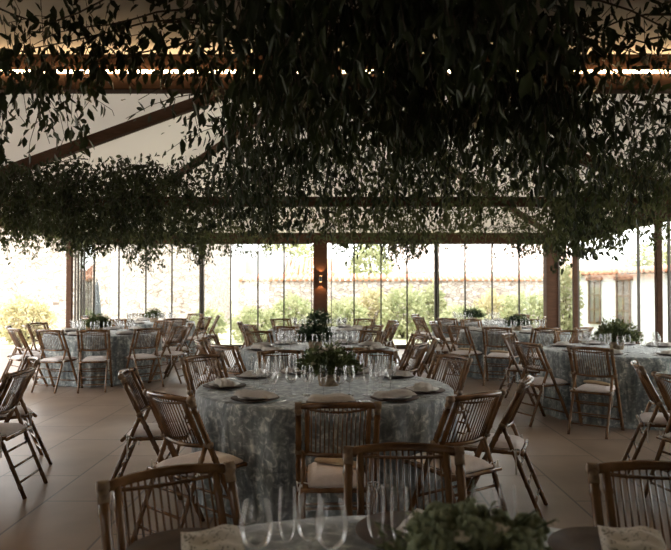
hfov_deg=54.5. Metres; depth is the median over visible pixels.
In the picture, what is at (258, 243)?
window
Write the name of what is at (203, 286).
trim
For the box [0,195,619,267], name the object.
hanging greenery
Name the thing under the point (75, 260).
window
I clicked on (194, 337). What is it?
cushion
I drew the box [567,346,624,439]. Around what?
folding chair
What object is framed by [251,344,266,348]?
napkin
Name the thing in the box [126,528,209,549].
charger plate
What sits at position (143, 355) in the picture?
cushion
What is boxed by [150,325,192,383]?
folding chair
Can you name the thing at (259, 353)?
folding chair
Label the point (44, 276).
stone house
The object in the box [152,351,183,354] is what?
cushion
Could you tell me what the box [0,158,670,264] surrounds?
hanging greenery
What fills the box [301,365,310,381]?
bowl
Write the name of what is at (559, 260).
window
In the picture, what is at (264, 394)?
napkin
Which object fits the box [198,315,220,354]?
folding chair
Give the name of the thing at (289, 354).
bowl
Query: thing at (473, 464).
cushion
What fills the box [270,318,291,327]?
folding chair
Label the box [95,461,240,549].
folding chair
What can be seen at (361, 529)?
charger plate
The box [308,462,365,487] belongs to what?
cushion
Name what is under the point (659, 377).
folding chair
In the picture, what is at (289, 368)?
napkin
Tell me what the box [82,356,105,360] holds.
cushion
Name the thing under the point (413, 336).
folding chair
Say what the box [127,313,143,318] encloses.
folding chair
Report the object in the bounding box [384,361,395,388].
water goblet
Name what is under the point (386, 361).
bowl
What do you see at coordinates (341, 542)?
water goblet
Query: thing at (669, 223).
window
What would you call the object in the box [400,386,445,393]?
charger plate
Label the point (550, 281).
column
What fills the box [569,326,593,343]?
folding chair
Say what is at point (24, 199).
hanging greenery
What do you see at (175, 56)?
roof beam
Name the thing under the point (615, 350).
napkin
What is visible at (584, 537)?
charger plate
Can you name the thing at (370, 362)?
bowl
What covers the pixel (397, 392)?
napkin
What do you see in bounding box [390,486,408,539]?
champagne flute
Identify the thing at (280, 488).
champagne flute
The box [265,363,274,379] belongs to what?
bowl
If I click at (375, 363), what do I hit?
wine glass
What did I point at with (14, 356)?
cushion
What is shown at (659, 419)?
cushion
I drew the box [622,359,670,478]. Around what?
folding chair
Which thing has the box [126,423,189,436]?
cushion
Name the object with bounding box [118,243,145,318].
window
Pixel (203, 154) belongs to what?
rafter
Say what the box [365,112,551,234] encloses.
rafter
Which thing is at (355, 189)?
hanging greenery
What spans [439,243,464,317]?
window
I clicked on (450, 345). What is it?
cushion
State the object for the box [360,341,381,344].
napkin
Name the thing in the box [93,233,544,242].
roof beam
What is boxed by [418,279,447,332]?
shrub
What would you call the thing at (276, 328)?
folding chair
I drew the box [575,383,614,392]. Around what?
cushion
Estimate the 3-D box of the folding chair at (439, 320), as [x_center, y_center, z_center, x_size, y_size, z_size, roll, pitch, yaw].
[2.341,1.317,13.244,0.464,0.909,0.588,-1,-1,39]
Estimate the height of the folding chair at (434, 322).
0.909 m
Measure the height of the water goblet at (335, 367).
0.200 m
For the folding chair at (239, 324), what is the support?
on the floor
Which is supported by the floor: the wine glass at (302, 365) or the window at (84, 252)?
the window at (84, 252)
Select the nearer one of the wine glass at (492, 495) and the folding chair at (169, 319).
the wine glass at (492, 495)
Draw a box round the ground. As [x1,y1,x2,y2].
[0,300,431,347]
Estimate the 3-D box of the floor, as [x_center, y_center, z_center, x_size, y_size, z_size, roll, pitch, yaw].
[-0.500,1.687,5.617,17.000,0.150,21.300,0,-1,0]
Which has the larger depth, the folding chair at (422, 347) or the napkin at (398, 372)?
the folding chair at (422, 347)
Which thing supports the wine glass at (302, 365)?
on the tablecloth at (259, 434)
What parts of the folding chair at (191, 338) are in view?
leg, backrest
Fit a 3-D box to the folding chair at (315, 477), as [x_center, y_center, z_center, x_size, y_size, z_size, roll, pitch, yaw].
[0.008,1.125,3.617,0.464,0.909,0.588,0,-1,-2]
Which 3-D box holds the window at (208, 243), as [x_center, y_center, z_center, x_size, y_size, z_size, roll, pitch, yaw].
[-2.938,0.478,16.094,0.716,2.535,0.040,0,-1,0]
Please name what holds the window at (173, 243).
on the trim at (398, 347)
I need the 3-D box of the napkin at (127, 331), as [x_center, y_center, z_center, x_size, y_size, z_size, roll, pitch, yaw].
[-3.323,0.900,10.343,0.300,0.039,0.150,1,-1,-40]
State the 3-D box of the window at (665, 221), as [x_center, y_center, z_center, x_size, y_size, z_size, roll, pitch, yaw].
[5.400,0.408,10.694,0.040,2.610,0.300,0,-1,0]
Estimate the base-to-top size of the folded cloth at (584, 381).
0.038 m
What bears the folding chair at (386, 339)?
on the floor
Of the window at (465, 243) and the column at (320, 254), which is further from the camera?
the window at (465, 243)
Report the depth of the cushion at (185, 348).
11.11 m
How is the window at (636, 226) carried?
on the floor
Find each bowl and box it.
[251,356,256,374]
[254,361,264,376]
[261,357,269,371]
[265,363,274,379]
[267,361,276,376]
[272,362,278,381]
[285,366,297,383]
[288,354,297,368]
[292,353,301,367]
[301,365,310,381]
[303,366,313,382]
[308,340,321,347]
[318,373,339,386]
[334,367,345,383]
[345,365,354,382]
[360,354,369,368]
[363,363,369,382]
[370,362,378,377]
[370,364,381,380]
[384,361,395,376]
[387,360,393,378]
[512,325,521,330]
[609,341,623,349]
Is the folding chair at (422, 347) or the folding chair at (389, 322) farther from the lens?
the folding chair at (389, 322)
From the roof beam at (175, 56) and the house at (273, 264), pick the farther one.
the house at (273, 264)
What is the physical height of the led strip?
0.014 m
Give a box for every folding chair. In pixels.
[0,325,39,382]
[0,355,51,464]
[0,366,47,499]
[5,328,46,385]
[25,322,49,351]
[31,330,79,393]
[76,329,112,392]
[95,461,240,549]
[110,319,132,328]
[110,320,128,328]
[111,366,190,499]
[122,327,163,386]
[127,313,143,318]
[131,389,247,543]
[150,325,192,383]
[152,320,175,364]
[162,318,186,363]
[164,322,198,376]
[176,354,228,453]
[185,317,212,354]
[187,313,203,342]
[193,339,234,397]
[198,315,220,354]
[201,334,239,375]
[208,343,246,377]
[233,321,247,367]
[242,324,261,344]
[242,331,273,346]
[257,350,303,371]
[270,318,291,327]
[273,326,301,342]
[295,401,381,518]
[342,347,369,366]
[343,442,466,515]
[351,350,397,371]
[354,318,375,329]
[354,330,385,344]
[359,325,383,342]
[380,320,399,362]
[383,323,399,363]
[396,333,429,372]
[399,342,429,376]
[404,389,507,511]
[411,314,431,349]
[411,316,438,353]
[411,337,439,378]
[424,321,458,372]
[426,353,475,453]
[427,323,460,374]
[436,318,459,363]
[443,325,483,380]
[458,374,547,519]
[459,319,482,327]
[482,327,515,386]
[499,332,540,404]
[512,341,571,426]
[523,328,560,377]
[525,319,546,327]
[553,330,583,343]
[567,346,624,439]
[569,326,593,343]
[586,460,670,543]
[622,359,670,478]
[644,371,670,497]
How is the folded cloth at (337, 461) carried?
on the folding chair at (315, 477)
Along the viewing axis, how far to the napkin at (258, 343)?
8.10 m
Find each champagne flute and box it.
[251,356,256,386]
[272,362,278,394]
[278,486,295,549]
[320,365,326,384]
[362,363,370,395]
[366,484,384,548]
[386,360,393,390]
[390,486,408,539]
[498,483,516,519]
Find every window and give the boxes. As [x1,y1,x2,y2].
[74,252,86,329]
[77,247,89,327]
[80,245,92,329]
[83,242,95,329]
[101,243,118,315]
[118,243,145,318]
[146,243,171,312]
[172,243,201,345]
[202,243,230,345]
[231,243,257,345]
[258,243,283,330]
[284,243,311,325]
[331,243,353,325]
[354,243,380,324]
[381,243,406,345]
[407,243,436,345]
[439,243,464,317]
[465,243,491,318]
[492,243,518,319]
[519,243,543,326]
[558,260,559,327]
[577,226,637,341]
[637,223,653,343]
[663,221,668,341]
[668,219,670,342]
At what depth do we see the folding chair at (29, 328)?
11.18 m
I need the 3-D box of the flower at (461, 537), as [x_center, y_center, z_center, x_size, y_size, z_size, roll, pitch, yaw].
[0.262,0.556,1.385,0.063,0.031,0.056,0,-1,0]
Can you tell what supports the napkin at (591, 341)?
on the dinner plate
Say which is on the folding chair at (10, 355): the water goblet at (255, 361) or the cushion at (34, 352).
the cushion at (34, 352)
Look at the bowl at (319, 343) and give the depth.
7.96 m
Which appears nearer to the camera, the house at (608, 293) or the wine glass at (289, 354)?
the wine glass at (289, 354)
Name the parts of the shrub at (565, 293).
stem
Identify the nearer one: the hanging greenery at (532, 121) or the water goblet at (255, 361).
the hanging greenery at (532, 121)
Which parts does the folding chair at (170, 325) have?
backrest, leg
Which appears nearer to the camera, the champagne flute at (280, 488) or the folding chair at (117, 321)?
the champagne flute at (280, 488)
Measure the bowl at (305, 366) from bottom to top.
0.117 m
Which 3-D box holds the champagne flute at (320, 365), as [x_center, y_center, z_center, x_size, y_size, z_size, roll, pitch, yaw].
[-0.082,0.716,4.389,0.062,0.222,0.062,0,-1,-14]
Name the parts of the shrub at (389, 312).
stem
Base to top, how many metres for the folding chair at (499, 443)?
0.909 m
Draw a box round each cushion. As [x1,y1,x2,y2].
[0,405,31,416]
[0,423,25,436]
[9,351,39,355]
[11,354,46,358]
[41,356,76,361]
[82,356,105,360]
[126,353,156,358]
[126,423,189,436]
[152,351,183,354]
[155,450,242,476]
[165,346,190,350]
[187,336,202,339]
[199,374,234,380]
[223,367,239,373]
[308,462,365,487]
[410,452,492,474]
[411,372,431,377]
[435,347,457,350]
[437,344,457,346]
[451,350,481,354]
[458,432,523,450]
[487,352,508,356]
[506,364,539,371]
[520,377,567,384]
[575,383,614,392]
[640,412,669,424]
[664,432,670,438]
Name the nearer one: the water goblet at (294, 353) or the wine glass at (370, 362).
the wine glass at (370, 362)
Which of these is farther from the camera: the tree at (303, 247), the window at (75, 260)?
the tree at (303, 247)
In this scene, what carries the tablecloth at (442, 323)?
on the round table
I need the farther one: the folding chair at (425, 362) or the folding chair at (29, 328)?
the folding chair at (29, 328)
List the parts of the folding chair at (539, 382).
leg, leg, backrest, leg, seat, leg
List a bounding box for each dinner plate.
[209,382,239,386]
[237,396,263,399]
[385,395,411,399]
[406,386,438,391]
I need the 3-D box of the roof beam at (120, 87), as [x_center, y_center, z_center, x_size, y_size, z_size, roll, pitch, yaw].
[-0.500,-1.188,4.054,17.000,0.098,0.100,0,-1,0]
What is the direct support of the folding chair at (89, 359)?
on the floor
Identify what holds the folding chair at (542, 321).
on the floor
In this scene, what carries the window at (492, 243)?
on the trim at (398, 347)
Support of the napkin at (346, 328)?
on the dinner plate
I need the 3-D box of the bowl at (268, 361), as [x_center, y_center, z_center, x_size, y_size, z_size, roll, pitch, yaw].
[-0.461,0.688,4.749,0.074,0.117,0.074,0,-1,19]
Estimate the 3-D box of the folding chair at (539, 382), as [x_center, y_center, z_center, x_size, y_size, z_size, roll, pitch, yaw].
[2.286,1.199,7.333,0.588,0.909,0.464,0,-1,-23]
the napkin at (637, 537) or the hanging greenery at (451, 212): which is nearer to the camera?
the napkin at (637, 537)
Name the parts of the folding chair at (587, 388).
leg, leg, backrest, seat, leg, leg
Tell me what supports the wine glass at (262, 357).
on the tablecloth at (259, 434)
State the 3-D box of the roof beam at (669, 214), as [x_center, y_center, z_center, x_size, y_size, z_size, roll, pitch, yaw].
[5.400,-1.034,10.118,0.200,0.250,11.790,0,-1,0]
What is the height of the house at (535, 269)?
4.098 m
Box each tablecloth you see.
[37,329,163,386]
[116,320,195,360]
[190,372,457,525]
[240,342,392,371]
[244,515,560,549]
[267,326,372,343]
[432,320,511,359]
[458,327,571,381]
[538,343,670,430]
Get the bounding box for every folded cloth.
[314,457,356,468]
[490,350,508,352]
[583,380,609,385]
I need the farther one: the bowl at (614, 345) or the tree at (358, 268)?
the tree at (358, 268)
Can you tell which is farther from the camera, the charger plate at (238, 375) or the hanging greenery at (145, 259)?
the hanging greenery at (145, 259)
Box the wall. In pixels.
[238,274,571,332]
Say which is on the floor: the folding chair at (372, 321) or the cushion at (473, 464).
the folding chair at (372, 321)
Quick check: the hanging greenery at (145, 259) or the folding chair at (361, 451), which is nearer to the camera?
the folding chair at (361, 451)
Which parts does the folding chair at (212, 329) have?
leg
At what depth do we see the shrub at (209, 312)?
20.81 m
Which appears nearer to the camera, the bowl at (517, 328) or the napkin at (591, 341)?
the napkin at (591, 341)
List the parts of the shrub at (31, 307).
stem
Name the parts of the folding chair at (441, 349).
backrest, leg, leg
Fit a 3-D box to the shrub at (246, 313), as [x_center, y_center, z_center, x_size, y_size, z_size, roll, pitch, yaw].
[-2.342,1.537,19.948,1.910,1.294,1.864,0,-1,20]
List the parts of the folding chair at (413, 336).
leg, backrest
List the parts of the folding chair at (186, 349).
leg, backrest, leg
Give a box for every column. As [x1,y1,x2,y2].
[313,242,327,324]
[543,242,558,327]
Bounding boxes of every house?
[0,228,229,329]
[237,251,339,313]
[387,244,587,279]
[579,265,667,344]
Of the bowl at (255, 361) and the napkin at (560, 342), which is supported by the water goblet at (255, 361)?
the bowl at (255, 361)
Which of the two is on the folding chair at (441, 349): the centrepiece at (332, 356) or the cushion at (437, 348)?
the cushion at (437, 348)
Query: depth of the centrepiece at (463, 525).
1.42 m
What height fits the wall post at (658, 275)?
2.610 m
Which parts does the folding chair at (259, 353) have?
leg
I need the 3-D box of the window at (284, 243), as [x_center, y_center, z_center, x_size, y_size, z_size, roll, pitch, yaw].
[-0.926,0.478,16.094,0.691,2.535,0.040,0,-1,0]
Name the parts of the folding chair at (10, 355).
leg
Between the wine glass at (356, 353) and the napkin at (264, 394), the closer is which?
the napkin at (264, 394)
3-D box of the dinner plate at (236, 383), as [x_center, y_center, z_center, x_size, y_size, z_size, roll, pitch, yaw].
[-0.828,0.819,4.862,0.236,0.016,0.236,0,-1,0]
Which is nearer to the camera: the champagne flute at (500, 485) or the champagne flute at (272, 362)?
the champagne flute at (500, 485)
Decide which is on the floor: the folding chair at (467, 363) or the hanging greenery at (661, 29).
the folding chair at (467, 363)
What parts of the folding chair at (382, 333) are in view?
backrest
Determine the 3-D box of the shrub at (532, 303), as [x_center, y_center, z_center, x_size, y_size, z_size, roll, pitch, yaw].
[6.285,1.347,21.231,2.055,1.710,2.090,0,-1,14]
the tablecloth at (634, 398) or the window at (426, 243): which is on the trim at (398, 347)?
the window at (426, 243)
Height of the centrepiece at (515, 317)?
0.312 m
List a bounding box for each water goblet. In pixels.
[239,498,272,549]
[254,361,264,388]
[285,366,297,395]
[292,353,301,377]
[315,498,347,549]
[334,367,345,392]
[360,354,369,379]
[370,364,381,393]
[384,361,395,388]
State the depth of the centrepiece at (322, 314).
11.61 m
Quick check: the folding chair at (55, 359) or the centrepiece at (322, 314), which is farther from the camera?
the centrepiece at (322, 314)
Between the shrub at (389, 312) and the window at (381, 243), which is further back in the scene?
the shrub at (389, 312)
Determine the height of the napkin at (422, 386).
0.039 m
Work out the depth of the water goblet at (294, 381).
4.51 m
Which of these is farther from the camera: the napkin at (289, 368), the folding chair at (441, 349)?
the folding chair at (441, 349)
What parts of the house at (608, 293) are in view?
frame, frame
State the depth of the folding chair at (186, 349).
11.11 m
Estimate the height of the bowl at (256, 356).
0.137 m
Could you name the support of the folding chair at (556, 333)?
on the floor
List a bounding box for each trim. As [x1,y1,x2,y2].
[196,346,428,348]
[199,256,204,333]
[434,244,438,320]
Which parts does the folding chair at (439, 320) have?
backrest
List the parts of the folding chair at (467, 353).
leg, leg, backrest, seat, leg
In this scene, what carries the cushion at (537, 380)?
on the folding chair at (539, 382)
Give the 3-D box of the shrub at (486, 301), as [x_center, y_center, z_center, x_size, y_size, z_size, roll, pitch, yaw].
[5.506,1.298,22.967,1.689,1.765,1.606,1,-1,-25]
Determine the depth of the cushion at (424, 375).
7.64 m
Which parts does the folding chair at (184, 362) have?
leg, leg, backrest, leg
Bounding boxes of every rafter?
[0,94,223,174]
[96,113,259,230]
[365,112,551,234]
[432,106,664,194]
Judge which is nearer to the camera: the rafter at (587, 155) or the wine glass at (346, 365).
the wine glass at (346, 365)
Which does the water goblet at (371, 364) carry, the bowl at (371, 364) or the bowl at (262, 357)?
the bowl at (371, 364)
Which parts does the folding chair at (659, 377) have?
leg, backrest, seat, leg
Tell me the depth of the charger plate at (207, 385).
4.79 m
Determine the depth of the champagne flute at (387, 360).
4.71 m
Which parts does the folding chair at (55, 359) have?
leg, leg, backrest, seat, leg, leg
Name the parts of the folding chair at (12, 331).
leg, backrest, leg, leg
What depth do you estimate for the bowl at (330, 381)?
4.89 m
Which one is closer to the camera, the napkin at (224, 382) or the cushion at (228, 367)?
the napkin at (224, 382)
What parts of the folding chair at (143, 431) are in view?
leg, backrest, leg, leg, seat, leg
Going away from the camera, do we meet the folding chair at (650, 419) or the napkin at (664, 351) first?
the folding chair at (650, 419)
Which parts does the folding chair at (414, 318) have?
backrest, leg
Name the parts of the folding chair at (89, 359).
leg, leg, seat, backrest, leg, leg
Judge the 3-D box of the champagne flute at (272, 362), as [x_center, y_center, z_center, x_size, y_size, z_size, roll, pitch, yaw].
[-0.420,0.719,4.528,0.062,0.222,0.062,1,-1,-25]
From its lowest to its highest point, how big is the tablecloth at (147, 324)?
0.756 m
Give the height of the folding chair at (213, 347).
0.909 m
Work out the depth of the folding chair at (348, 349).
6.61 m
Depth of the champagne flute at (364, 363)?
4.50 m
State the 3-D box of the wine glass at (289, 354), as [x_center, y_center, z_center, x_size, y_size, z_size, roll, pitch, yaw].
[-0.342,0.742,5.254,0.074,0.205,0.074,0,-1,10]
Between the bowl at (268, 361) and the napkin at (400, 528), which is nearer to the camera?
the napkin at (400, 528)
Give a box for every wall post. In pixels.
[66,243,72,327]
[82,250,90,329]
[572,256,577,341]
[654,221,662,341]
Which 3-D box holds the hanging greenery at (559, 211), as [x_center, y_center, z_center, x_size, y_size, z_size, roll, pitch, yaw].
[2.662,-0.914,7.686,7.498,1.686,2.082,0,-1,-1]
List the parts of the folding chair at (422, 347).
leg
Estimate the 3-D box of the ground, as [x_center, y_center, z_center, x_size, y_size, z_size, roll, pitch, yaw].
[0.000,2.258,29.961,120.000,0.001,120.000,0,-1,0]
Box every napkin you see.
[117,330,133,333]
[181,524,244,549]
[213,377,235,386]
[233,389,277,398]
[240,369,269,376]
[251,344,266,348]
[253,342,270,345]
[261,347,282,350]
[282,367,303,371]
[308,393,354,401]
[337,327,353,329]
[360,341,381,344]
[370,344,382,347]
[372,389,416,397]
[379,369,412,376]
[397,508,424,532]
[412,381,432,391]
[554,341,569,344]
[582,340,603,342]
[593,349,622,352]
[597,525,667,549]
[647,342,670,345]
[660,350,670,353]
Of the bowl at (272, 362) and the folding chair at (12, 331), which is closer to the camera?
the bowl at (272, 362)
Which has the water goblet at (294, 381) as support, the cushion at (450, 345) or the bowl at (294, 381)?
the bowl at (294, 381)
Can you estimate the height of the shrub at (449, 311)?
1.336 m
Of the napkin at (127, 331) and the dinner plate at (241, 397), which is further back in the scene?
the napkin at (127, 331)
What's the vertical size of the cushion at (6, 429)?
0.046 m
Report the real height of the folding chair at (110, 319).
0.909 m
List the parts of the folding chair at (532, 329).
leg, backrest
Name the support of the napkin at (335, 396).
on the dinner plate
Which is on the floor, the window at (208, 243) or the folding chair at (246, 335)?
the folding chair at (246, 335)
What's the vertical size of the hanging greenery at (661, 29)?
0.841 m
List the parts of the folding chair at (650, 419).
leg, leg, backrest, seat, leg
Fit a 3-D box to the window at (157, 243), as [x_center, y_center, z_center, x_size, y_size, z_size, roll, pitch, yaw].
[-4.358,0.478,16.094,0.642,2.535,0.040,0,-1,0]
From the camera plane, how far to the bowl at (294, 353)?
5.38 m
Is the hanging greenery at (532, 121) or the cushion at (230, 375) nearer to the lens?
the hanging greenery at (532, 121)
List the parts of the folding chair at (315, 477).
leg, leg, seat, backrest, leg, leg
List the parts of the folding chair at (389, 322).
backrest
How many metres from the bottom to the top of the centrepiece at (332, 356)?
0.353 m
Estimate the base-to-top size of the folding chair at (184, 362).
0.909 m
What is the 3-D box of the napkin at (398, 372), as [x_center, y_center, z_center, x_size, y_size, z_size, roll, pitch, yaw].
[0.494,0.802,5.397,0.150,0.039,0.300,1,-2,-44]
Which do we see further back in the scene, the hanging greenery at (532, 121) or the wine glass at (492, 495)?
the hanging greenery at (532, 121)
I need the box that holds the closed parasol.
[92,279,101,314]
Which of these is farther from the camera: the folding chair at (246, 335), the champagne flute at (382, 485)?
the folding chair at (246, 335)
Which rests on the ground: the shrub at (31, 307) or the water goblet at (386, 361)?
the shrub at (31, 307)
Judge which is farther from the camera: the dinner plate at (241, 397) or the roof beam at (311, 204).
the roof beam at (311, 204)
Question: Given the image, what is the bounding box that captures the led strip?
[1,70,670,72]
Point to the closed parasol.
(97, 293)
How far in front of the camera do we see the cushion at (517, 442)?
4.35 m
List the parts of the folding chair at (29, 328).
leg, backrest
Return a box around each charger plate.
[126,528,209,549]
[202,382,245,388]
[231,395,279,401]
[236,374,273,378]
[281,371,309,374]
[355,511,411,547]
[370,395,418,401]
[376,374,414,378]
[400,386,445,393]
[547,526,601,549]
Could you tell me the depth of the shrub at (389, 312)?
21.25 m
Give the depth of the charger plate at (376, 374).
5.33 m
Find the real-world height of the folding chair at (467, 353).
0.909 m
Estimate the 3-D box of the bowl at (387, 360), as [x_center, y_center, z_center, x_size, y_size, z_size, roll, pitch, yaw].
[0.394,0.680,4.695,0.048,0.137,0.048,1,-2,-43]
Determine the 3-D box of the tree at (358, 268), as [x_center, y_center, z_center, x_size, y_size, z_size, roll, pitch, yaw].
[1.651,0.201,31.004,2.596,4.163,2.342,1,-1,-24]
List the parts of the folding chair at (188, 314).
backrest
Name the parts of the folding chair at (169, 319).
backrest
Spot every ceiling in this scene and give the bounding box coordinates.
[0,0,670,53]
[0,94,670,232]
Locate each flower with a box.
[454,530,471,544]
[494,522,510,533]
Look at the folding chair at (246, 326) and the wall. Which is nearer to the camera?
the folding chair at (246, 326)
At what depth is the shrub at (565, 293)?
18.39 m
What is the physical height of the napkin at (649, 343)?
0.039 m
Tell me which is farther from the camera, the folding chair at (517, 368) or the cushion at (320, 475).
the folding chair at (517, 368)
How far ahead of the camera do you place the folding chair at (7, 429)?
4.79 m
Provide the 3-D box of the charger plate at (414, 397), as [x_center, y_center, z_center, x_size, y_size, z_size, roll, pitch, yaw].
[0.392,0.816,4.332,0.324,0.015,0.324,0,-1,0]
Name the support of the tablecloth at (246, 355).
on the round table
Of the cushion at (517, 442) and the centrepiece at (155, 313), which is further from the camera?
the centrepiece at (155, 313)
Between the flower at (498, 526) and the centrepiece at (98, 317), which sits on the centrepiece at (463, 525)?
the flower at (498, 526)
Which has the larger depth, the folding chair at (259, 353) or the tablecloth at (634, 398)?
the tablecloth at (634, 398)
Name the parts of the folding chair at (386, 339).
backrest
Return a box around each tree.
[260,244,312,274]
[342,244,394,279]
[620,233,666,267]
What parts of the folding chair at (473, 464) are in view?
leg, leg, seat, backrest, leg, leg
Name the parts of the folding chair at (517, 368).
leg, backrest, leg, leg, seat, leg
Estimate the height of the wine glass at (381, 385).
0.205 m
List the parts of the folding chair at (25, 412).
leg, seat, backrest, leg, leg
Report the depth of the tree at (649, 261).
25.91 m
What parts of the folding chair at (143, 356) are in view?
leg, leg, seat, backrest, leg, leg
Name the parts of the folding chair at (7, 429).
leg, leg, backrest, seat, leg, leg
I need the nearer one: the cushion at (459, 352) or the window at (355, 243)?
the cushion at (459, 352)
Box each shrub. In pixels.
[0,293,58,344]
[188,307,229,334]
[227,305,286,341]
[269,290,312,324]
[328,296,370,325]
[355,283,390,329]
[377,283,428,338]
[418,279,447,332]
[432,302,489,320]
[473,288,508,319]
[497,291,542,327]
[560,258,584,339]
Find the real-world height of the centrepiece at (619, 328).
0.401 m
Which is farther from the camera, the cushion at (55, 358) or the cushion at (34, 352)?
the cushion at (34, 352)
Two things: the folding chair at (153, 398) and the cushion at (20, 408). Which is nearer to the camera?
the folding chair at (153, 398)
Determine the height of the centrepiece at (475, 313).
0.345 m
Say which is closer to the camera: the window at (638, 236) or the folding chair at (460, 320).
the window at (638, 236)
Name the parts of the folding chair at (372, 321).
backrest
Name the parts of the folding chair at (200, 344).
backrest, leg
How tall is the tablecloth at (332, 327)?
0.756 m
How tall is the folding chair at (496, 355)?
0.909 m
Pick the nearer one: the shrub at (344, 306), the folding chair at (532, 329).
the folding chair at (532, 329)
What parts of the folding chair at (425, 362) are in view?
leg, leg, backrest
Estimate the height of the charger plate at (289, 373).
0.015 m
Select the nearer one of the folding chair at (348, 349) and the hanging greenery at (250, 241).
the folding chair at (348, 349)
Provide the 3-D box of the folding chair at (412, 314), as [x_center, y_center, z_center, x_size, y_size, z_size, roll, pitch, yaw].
[1.973,1.350,14.904,0.588,0.909,0.464,-1,-1,27]
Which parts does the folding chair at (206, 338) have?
leg, backrest, leg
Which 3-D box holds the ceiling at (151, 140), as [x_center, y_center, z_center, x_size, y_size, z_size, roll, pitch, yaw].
[-0.350,-2.250,10.322,12.000,2.170,12.150,0,-1,0]
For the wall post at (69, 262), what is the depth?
14.90 m
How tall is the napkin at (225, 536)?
0.030 m
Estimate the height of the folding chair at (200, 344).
0.909 m
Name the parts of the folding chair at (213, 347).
leg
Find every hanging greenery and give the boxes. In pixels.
[0,0,353,177]
[0,149,367,268]
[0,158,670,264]
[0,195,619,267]
[15,0,670,208]
[50,219,599,259]
[118,224,548,279]
[127,94,670,208]
[162,94,670,255]
[176,0,594,126]
[244,128,670,266]
[327,0,670,146]
[541,170,667,274]
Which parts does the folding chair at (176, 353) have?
leg, seat, leg, leg, backrest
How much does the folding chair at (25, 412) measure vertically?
0.909 m
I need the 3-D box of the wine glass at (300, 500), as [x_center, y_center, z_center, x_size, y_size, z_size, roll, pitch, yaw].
[-0.065,0.671,1.677,0.074,0.205,0.074,1,-2,-44]
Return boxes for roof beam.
[0,74,670,93]
[0,197,670,206]
[6,54,670,73]
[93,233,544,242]
[551,208,670,238]
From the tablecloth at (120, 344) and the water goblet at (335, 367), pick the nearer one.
the water goblet at (335, 367)
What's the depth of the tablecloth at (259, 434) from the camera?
4.10 m
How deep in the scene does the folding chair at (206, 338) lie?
8.32 m
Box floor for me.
[0,348,670,549]
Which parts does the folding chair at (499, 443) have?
leg, seat, backrest, leg, leg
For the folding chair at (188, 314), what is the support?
on the floor
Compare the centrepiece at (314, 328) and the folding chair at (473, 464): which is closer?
the folding chair at (473, 464)
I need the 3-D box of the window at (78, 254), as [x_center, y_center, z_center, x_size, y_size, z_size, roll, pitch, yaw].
[-6.010,0.505,15.543,0.040,2.610,0.660,0,-1,0]
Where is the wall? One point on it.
(270, 290)
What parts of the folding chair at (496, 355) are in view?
leg, leg, seat, backrest, leg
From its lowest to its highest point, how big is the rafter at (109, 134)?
2.206 m
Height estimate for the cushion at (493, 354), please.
0.046 m
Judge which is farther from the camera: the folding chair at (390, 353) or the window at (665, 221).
the window at (665, 221)
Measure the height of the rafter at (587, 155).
2.206 m
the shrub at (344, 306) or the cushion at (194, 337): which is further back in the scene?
the shrub at (344, 306)
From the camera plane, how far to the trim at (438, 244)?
16.06 m
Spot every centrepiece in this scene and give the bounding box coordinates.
[82,312,113,329]
[141,307,164,321]
[293,340,364,386]
[294,318,334,347]
[305,308,332,323]
[373,480,559,549]
[460,307,486,321]
[502,313,532,330]
[591,316,643,349]
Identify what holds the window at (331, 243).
on the trim at (398, 347)
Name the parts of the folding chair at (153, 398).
leg, backrest, leg, leg, seat, leg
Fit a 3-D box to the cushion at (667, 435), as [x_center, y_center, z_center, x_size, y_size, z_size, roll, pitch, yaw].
[2.587,1.131,4.561,0.430,0.046,0.326,0,-1,-12]
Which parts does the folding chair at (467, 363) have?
leg, backrest, leg, leg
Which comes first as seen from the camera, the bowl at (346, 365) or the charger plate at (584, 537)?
the charger plate at (584, 537)
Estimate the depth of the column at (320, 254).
15.78 m
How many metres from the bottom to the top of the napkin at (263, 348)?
0.039 m
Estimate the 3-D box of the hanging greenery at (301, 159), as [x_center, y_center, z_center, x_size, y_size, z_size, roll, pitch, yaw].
[1.219,-1.098,4.517,5.314,1.257,1.319,0,-1,1]
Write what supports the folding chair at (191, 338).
on the floor
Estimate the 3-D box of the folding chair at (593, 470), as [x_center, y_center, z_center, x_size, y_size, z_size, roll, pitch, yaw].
[1.078,1.094,2.061,0.464,0.909,0.588,0,-1,8]
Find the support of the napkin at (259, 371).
on the dinner plate
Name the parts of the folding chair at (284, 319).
backrest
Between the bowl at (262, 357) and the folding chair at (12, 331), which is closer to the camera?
the bowl at (262, 357)
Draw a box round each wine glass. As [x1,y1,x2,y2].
[261,357,269,384]
[265,363,274,392]
[267,361,276,389]
[288,354,297,379]
[296,493,324,549]
[301,365,310,394]
[303,366,313,396]
[345,365,354,395]
[355,353,363,378]
[369,362,378,390]
[374,363,384,379]
[378,359,386,386]
[470,487,495,508]
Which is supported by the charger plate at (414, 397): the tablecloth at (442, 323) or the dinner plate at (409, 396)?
the dinner plate at (409, 396)
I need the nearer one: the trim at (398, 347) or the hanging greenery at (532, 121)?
the hanging greenery at (532, 121)
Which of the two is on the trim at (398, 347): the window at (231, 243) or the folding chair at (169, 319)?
the window at (231, 243)
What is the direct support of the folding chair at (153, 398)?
on the floor
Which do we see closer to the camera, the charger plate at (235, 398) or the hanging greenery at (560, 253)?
the charger plate at (235, 398)
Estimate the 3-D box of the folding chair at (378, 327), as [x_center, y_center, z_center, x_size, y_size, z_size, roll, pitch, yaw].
[0.503,1.266,10.685,0.464,0.909,0.588,1,-2,-43]
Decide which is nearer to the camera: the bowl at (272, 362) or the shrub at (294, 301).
the bowl at (272, 362)

